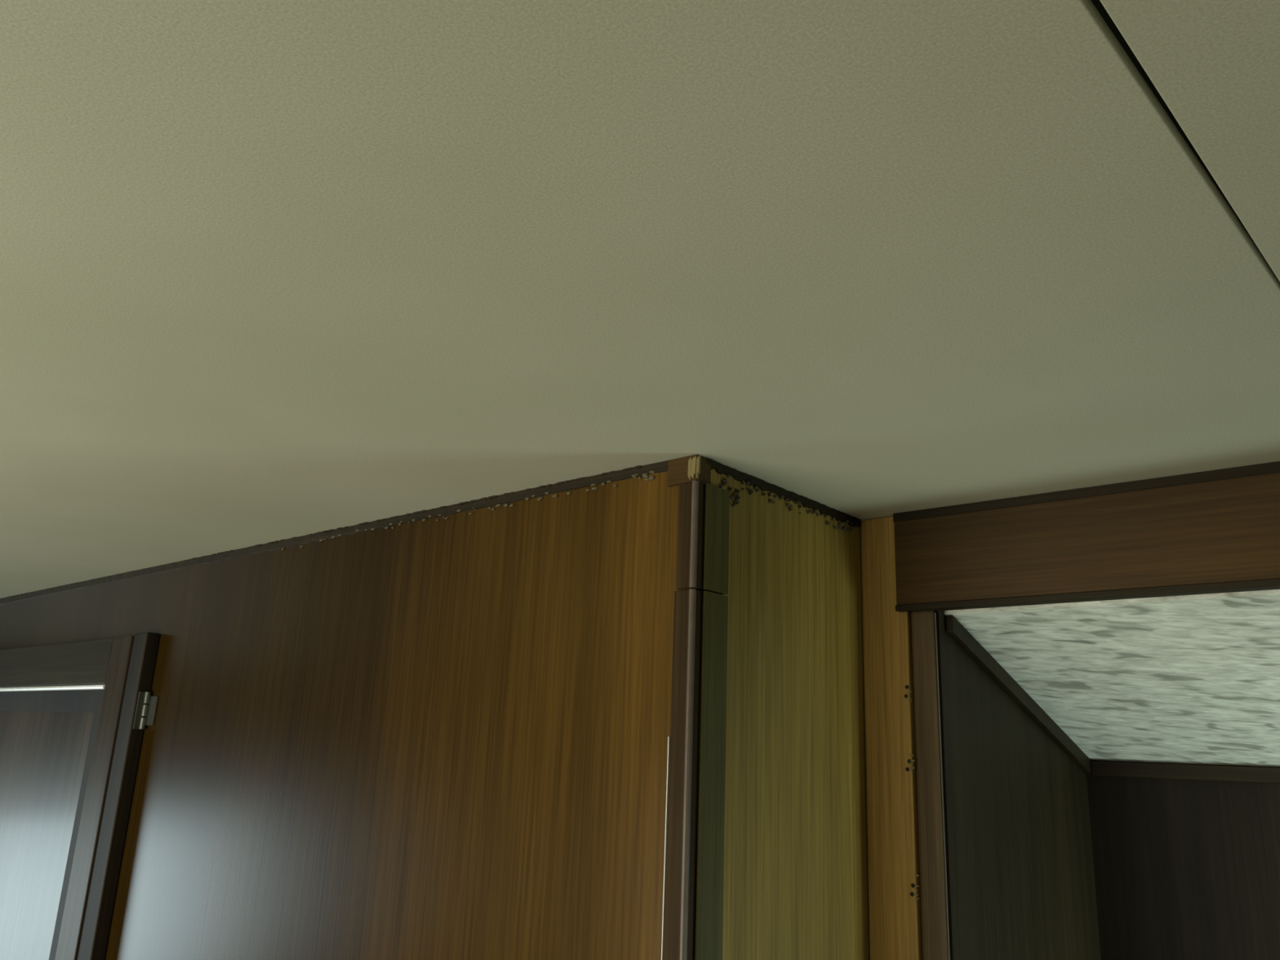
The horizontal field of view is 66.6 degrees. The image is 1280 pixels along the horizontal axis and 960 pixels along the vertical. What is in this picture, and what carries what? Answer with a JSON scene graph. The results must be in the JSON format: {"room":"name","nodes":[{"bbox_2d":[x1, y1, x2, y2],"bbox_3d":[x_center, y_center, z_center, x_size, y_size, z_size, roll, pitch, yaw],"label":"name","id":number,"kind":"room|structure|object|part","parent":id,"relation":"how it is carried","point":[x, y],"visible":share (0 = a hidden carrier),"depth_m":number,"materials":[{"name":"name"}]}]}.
{"room":"hallway","nodes":[
{"label":"hallway","id":0,"kind":"room"},
{"bbox_2d":[0,0,1279,598],"bbox_3d":[-1.312,-0.075,1.042,6.594,0.008,2.489,-11,-20,40],"label":"ceiling","id":1,"kind":"structure","parent":0,"point":[270,270],"depth_m":0.60,"materials":[{"name":"beige paint"}]},
{"bbox_2d":[1090,0,1269,265],"bbox_3d":[-1.311,-0.089,1.046,6.594,0.021,2.489,-11,-20,40],"label":"trim","id":2,"kind":"structure","parent":1,"relation":"attached to","point":[1097,3],"depth_m":0.44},
{"bbox_2d":[933,610,1101,959],"bbox_3d":[0.477,1.121,1.105,0.028,1.882,0.514,-11,-20,40],"label":"wall","id":3,"kind":"structure","parent":0,"point":[1020,867],"depth_m":1.22,"materials":[{"name":"brown wood"}]},
{"bbox_2d":[945,614,1091,774],"bbox_3d":[0.523,0.302,1.317,0.009,0.179,0.476,-11,-20,40],"label":"trim","id":4,"kind":"structure","parent":3,"relation":"attached to","point":[968,643],"depth_m":1.28,"materials":[{"name":"brown wood"}]},
{"bbox_2d":[942,589,1279,766],"bbox_3d":[0.850,0.225,1.059,0.926,0.187,0.498,-11,-20,40],"label":"ceiling","id":5,"kind":"structure","parent":0,"point":[1191,679],"depth_m":1.18,"materials":[{"name":"paint"}]},
{"bbox_2d":[1086,760,1279,959],"bbox_3d":[0.971,1.186,0.977,0.919,1.727,0.021,-11,-20,40],"label":"wall","id":6,"kind":"structure","parent":0,"point":[1184,869],"depth_m":1.36,"materials":[{"name":"brown wood"}]},
{"bbox_2d":[1090,760,1279,783],"bbox_3d":[0.993,0.370,1.192,0.839,0.021,0.010,-11,-20,40],"label":"trim","id":7,"kind":"structure","parent":6,"relation":"attached to","point":[1163,771],"depth_m":1.37,"materials":[{"name":"brown wood"}]},
{"bbox_3d":[-1.220,1.934,0.689,6.594,0.042,3.013,-11,-20,40],"label":"floor","id":8,"kind":"structure","parent":0,"visible":0},
{"bbox_2d":[0,454,870,959],"bbox_3d":[-1.498,1.287,2.222,4.317,2.003,0.374,-11,-20,40],"label":"wall","id":9,"kind":"structure","parent":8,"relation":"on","point":[620,714],"depth_m":1.16,"materials":[{"name":"brown wood"}]},
{"bbox_3d":[-1.379,1.213,1.903,0.952,1.512,0.020,-11,-20,40],"label":"door","id":10,"kind":"part","parent":9,"relation":"part of","materials":[{"name":"brown wood"}]},
{"bbox_3d":[-1.337,0.476,2.094,0.973,0.041,0.022,-11,-20,40],"label":"panel moulding","id":11,"kind":"part","parent":9,"relation":"part of","materials":[{"name":"brown wood"}]},
{"bbox_3d":[-1.336,0.407,2.114,0.981,0.084,0.026,-11,-20,40],"label":"rail","id":12,"kind":"part","parent":9,"relation":"part of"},
{"bbox_3d":[-1.013,1.111,1.597,0.038,1.504,0.023,-11,-20,40],"label":"panel moulding","id":13,"kind":"part","parent":9,"relation":"part of","materials":[{"name":"brown wood"}]},
{"bbox_3d":[0.024,1.010,0.733,0.025,1.860,0.052,-11,-20,40],"label":"corner moulding","id":14,"kind":"part","parent":9,"relation":"part of","materials":[{"name":"brown wood"}]},
{"bbox_3d":[0.064,0.061,0.996,0.023,0.108,0.052,-11,-20,40],"label":"corner moulding","id":15,"kind":"part","parent":9,"relation":"part of","materials":[{"name":"brown wood"}]},
{"bbox_3d":[0.130,0.981,0.870,0.021,1.999,0.323,-11,-20,40],"label":"panel","id":16,"kind":"part","parent":9,"relation":"part of","materials":[{"name":"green wood"}]},
{"bbox_2d":[860,461,1279,959],"bbox_3d":[0.602,0.947,0.679,0.941,1.999,0.044,-11,-20,40],"label":"frame","id":17,"kind":"object","parent":8,"relation":"on","point":[1213,531],"visible":1,"depth_m":1.09,"materials":[{"name":"orange wood"}]},
{"bbox_3d":[0.273,1.013,0.966,0.060,1.999,0.033,-11,-20,40],"label":"post","id":18,"kind":"part","parent":17,"relation":"part of","materials":[{"name":"orange wood"}]}
]}

